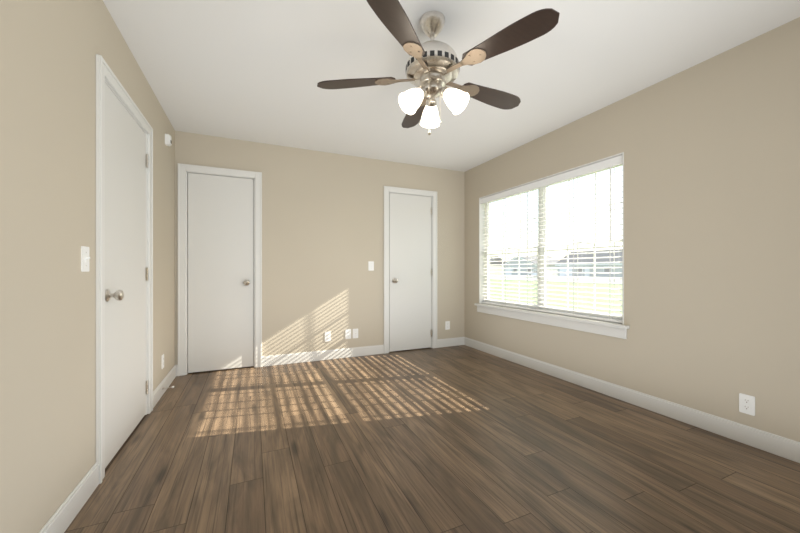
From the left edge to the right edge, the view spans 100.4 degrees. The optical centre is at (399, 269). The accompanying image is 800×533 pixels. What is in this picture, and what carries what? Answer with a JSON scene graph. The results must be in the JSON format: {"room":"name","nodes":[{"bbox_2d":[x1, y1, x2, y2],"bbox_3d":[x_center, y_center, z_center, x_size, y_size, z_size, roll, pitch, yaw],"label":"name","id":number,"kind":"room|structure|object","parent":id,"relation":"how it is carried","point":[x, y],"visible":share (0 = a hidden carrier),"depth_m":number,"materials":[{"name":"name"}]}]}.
{"room":"empty bedroom","nodes":[
{"label":"empty bedroom","id":0,"kind":"room"},
{"bbox_2d":[0,0,174,532],"bbox_3d":[-1.394,-0.165,1.209,0.170,2.430,4.500,0,0,-24],"label":"wall","id":1,"kind":"structure","parent":0,"point":[50,50],"depth_m":1.29,"materials":[{"name":"beige paint"}]},
{"bbox_2d":[39,462,98,532],"bbox_3d":[-0.944,0.994,0.424,0.017,0.112,2.640,0,0,-24],"label":"baseboard","id":2,"kind":"structure","parent":1,"relation":"attached to","point":[61,519],"depth_m":1.40,"materials":[{"name":"white wood"}]},
{"bbox_2d":[81,246,89,271],"bbox_3d":[-1.431,-0.050,1.526,0.020,0.115,0.070,0,0,-24],"label":"light switch","id":3,"kind":"object","parent":1,"relation":"attached to","point":[85,257],"visible":1,"depth_m":1.51,"materials":[{"name":"white plastic"}]},
{"bbox_2d":[96,54,152,483],"bbox_3d":[-1.731,-0.003,2.033,0.162,2.106,0.940,0,0,-24],"label":"door frame","id":4,"kind":"structure","parent":1,"relation":"attached to","point":[105,74],"depth_m":1.68,"materials":[{"name":"white wood"}]},
{"bbox_2d":[105,83,147,467],"bbox_3d":[-1.666,0.029,2.069,0.106,2.018,0.786,0,0,-24],"label":"door","id":5,"kind":"structure","parent":1,"relation":"in","point":[126,270],"depth_m":1.99,"materials":[{"name":"white wood"}]},
{"bbox_2d":[161,354,163,368],"bbox_3d":[-2.022,0.780,2.845,0.008,0.115,0.070,0,0,-24],"label":"electrical outlet","id":6,"kind":"object","parent":1,"relation":"attached to","point":[162,361],"visible":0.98,"depth_m":2.82,"materials":[{"name":"white plastic"}]},
{"bbox_2d":[153,365,177,407],"bbox_3d":[-2.036,0.994,2.899,0.025,0.112,0.890,0,0,-24],"label":"baseboard","id":7,"kind":"structure","parent":1,"relation":"attached to","point":[158,392],"depth_m":2.85,"materials":[{"name":"white wood"}]},
{"bbox_2d":[165,134,171,145],"bbox_3d":[-2.051,-1.150,2.952,0.042,0.092,0.062,0,0,-24],"label":"detector","id":8,"kind":"object","parent":1,"relation":"attached to","point":[168,139],"visible":1,"depth_m":2.93,"materials":[{"name":"white plastic"}]},
{"bbox_2d":[175,131,464,364],"bbox_3d":[-0.695,-0.165,4.073,3.710,2.430,0.170,0,0,-24],"label":"wall","id":9,"kind":"structure","parent":0,"point":[322,229],"depth_m":3.91,"materials":[{"name":"beige paint"}]},
{"bbox_2d":[178,163,261,375],"bbox_3d":[-1.877,-0.003,3.520,0.770,2.106,0.162,0,0,-24],"label":"door frame","id":10,"kind":"structure","parent":9,"relation":"attached to","point":[184,170],"depth_m":3.36,"materials":[{"name":"white wood"}]},
{"bbox_2d":[188,173,253,372],"bbox_3d":[-1.851,0.029,3.461,0.604,2.018,0.106,0,0,-24],"label":"door","id":11,"kind":"structure","parent":9,"relation":"in","point":[220,272],"depth_m":3.47,"materials":[{"name":"white wood"}]},
{"bbox_2d":[262,345,383,366],"bbox_3d":[-0.851,0.994,3.903,1.415,0.112,0.014,0,0,-24],"label":"baseboard","id":12,"kind":"structure","parent":9,"relation":"attached to","point":[282,359],"depth_m":3.86,"materials":[{"name":"white wood"}]},
{"bbox_2d":[325,331,330,341],"bbox_3d":[-0.846,0.780,3.909,0.070,0.115,0.008,0,0,-24],"label":"electrical outlet","id":13,"kind":"object","parent":9,"relation":"attached to","point":[327,336],"visible":1,"depth_m":3.91,"materials":[{"name":"white plastic"}]},
{"bbox_2d":[345,329,350,338],"bbox_3d":[-0.622,0.770,4.008,0.070,0.115,0.008,0,0,-24],"label":"electrical outlet","id":14,"kind":"object","parent":9,"relation":"attached to","point":[347,333],"visible":1,"depth_m":4.01,"materials":[{"name":"white plastic"}]},
{"bbox_2d":[353,329,357,337],"bbox_3d":[-0.538,0.770,4.040,0.070,0.115,0.016,0,0,-24],"label":"outlet","id":15,"kind":"object","parent":9,"relation":"attached to","point":[355,333],"visible":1,"depth_m":4.04,"materials":[{"name":"white plastic"}]},
{"bbox_2d":[368,261,373,270],"bbox_3d":[-0.354,-0.050,4.120,0.070,0.115,0.020,0,0,-24],"label":"light switch","id":16,"kind":"object","parent":9,"relation":"attached to","point":[370,265],"visible":1,"depth_m":4.12,"materials":[{"name":"white plastic"}]},
{"bbox_2d":[389,193,431,351],"bbox_3d":[0.156,0.029,4.340,0.616,2.018,0.106,0,0,-24],"label":"door","id":17,"kind":"structure","parent":9,"relation":"in","point":[410,272],"depth_m":4.35,"materials":[{"name":"white wood"}]},
{"bbox_2d":[384,186,436,353],"bbox_3d":[0.120,-0.003,4.406,0.770,2.106,0.162,0,0,-24],"label":"door frame","id":18,"kind":"structure","parent":9,"relation":"attached to","point":[408,191],"depth_m":4.37,"materials":[{"name":"white wood"}]},
{"bbox_2d":[445,321,449,329],"bbox_3d":[0.653,0.760,4.573,0.070,0.115,0.008,0,0,-24],"label":"electrical outlet","id":19,"kind":"object","parent":9,"relation":"attached to","point":[447,325],"visible":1,"depth_m":4.57,"materials":[{"name":"white plastic"}]},
{"bbox_2d":[437,337,462,347],"bbox_3d":[0.687,0.994,4.582,0.410,0.112,0.017,0,0,-24],"label":"baseboard","id":20,"kind":"structure","parent":9,"relation":"attached to","point":[447,342],"depth_m":4.57,"materials":[{"name":"white wood"}]},
{"bbox_2d":[64,345,799,532],"bbox_3d":[0.251,1.100,1.938,3.710,0.100,4.780,0,0,-24],"label":"floor","id":21,"kind":"structure","parent":0,"point":[459,439],"depth_m":1.83,"materials":[{"name":"brown wood"}]},
{"bbox_2d":[103,0,799,171],"bbox_3d":[0.251,-1.430,1.938,3.710,0.100,4.780,0,0,-24],"label":"ceiling","id":22,"kind":"structure","parent":0,"point":[252,70],"depth_m":2.22,"materials":[{"name":"white paint"}]},
{"bbox_2d":[317,0,559,134],"bbox_3d":[0.215,-1.050,1.874,1.235,0.660,1.261,0,0,-24],"label":"fan","id":23,"kind":"object","parent":22,"relation":"hanging from","point":[433,66],"visible":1,"depth_m":1.75,"materials":[{"name":"brown wood"}]},
{"bbox_2d":[465,17,799,441],"bbox_3d":[1.883,-0.165,2.661,0.140,2.430,4.500,0,0,-24],"label":"wall","id":24,"kind":"structure","parent":0,"point":[710,148],"depth_m":2.23,"materials":[{"name":"beige paint"}]},
{"bbox_2d":[474,152,628,338],"bbox_3d":[1.464,-0.200,3.553,0.185,1.501,1.960,0,0,-24],"label":"window unit","id":25,"kind":"structure","parent":24,"relation":"in","point":[541,193],"depth_m":3.46,"materials":[{"name":"white plastic"}]},
{"bbox_2d":[481,182,538,310],"bbox_3d":[1.270,-0.251,3.971,0.072,1.367,0.921,0,0,-24],"label":"window blind","id":26,"kind":"object","parent":25,"relation":"attached to","point":[520,189],"visible":0.98,"depth_m":3.91,"materials":[{"name":"white plastic"}]},
{"bbox_2d":[535,155,621,322],"bbox_3d":[1.643,-0.251,3.129,0.072,1.367,0.921,0,0,-24],"label":"window blind","id":27,"kind":"object","parent":25,"relation":"attached to","point":[607,163],"visible":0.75,"depth_m":3.06,"materials":[{"name":"white plastic"}]},
{"bbox_2d":[463,337,799,462],"bbox_3d":[1.811,0.994,2.629,0.017,0.112,4.500,0,0,-24],"label":"baseboard","id":28,"kind":"structure","parent":24,"relation":"attached to","point":[781,446],"depth_m":2.39,"materials":[{"name":"white wood"}]},
{"bbox_2d":[739,393,754,415],"bbox_3d":[2.091,0.810,2.010,0.008,0.115,0.070,0,0,-24],"label":"electrical outlet","id":29,"kind":"object","parent":24,"relation":"attached to","point":[746,404],"visible":1,"depth_m":2.01,"materials":[{"name":"white plastic"}]},
{"label":"outside","id":30,"kind":"structure","parent":0,"visible":0},
{"bbox_2d":[489,276,621,314],"bbox_3d":[99.374,1.600,103.561,259.840,0.200,410.000,0,0,-24],"label":"ground","id":31,"kind":"structure","parent":30,"point":[571,293],"depth_m":21.30,"materials":[{"name":"green plant"}]},
{"bbox_2d":[489,256,503,274],"bbox_3d":[21.800,-1.275,101.998,18.650,5.550,14.200,0,0,-24],"label":"house","id":32,"kind":"structure","parent":31,"relation":"on","point":[492,265],"depth_m":97.91,"materials":[{"name":"beige"}]},
{"bbox_2d":[503,255,558,275],"bbox_3d":[30.413,-1.125,85.033,20.650,5.250,12.200,0,0,-24],"label":"house","id":33,"kind":"structure","parent":31,"relation":"on","point":[530,262],"depth_m":83.97,"materials":[{"name":"grey"}]},
{"bbox_2d":[528,270,550,275],"bbox_3d":[28.748,0.731,68.982,1.820,1.475,4.600,0,0,-24],"label":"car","id":34,"kind":"object","parent":31,"relation":"on","point":[549,274],"depth_m":68.65,"materials":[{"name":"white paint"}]},
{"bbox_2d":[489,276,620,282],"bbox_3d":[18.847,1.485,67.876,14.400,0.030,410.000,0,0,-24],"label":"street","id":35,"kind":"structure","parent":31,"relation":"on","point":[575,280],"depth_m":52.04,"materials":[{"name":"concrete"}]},
{"bbox_2d":[548,249,621,277],"bbox_3d":[37.373,-1.275,66.241,18.150,5.550,14.700,0,0,-24],"label":"house","id":36,"kind":"structure","parent":31,"relation":"on","point":[596,264],"depth_m":66.02,"materials":[{"name":"grey"}]}
]}

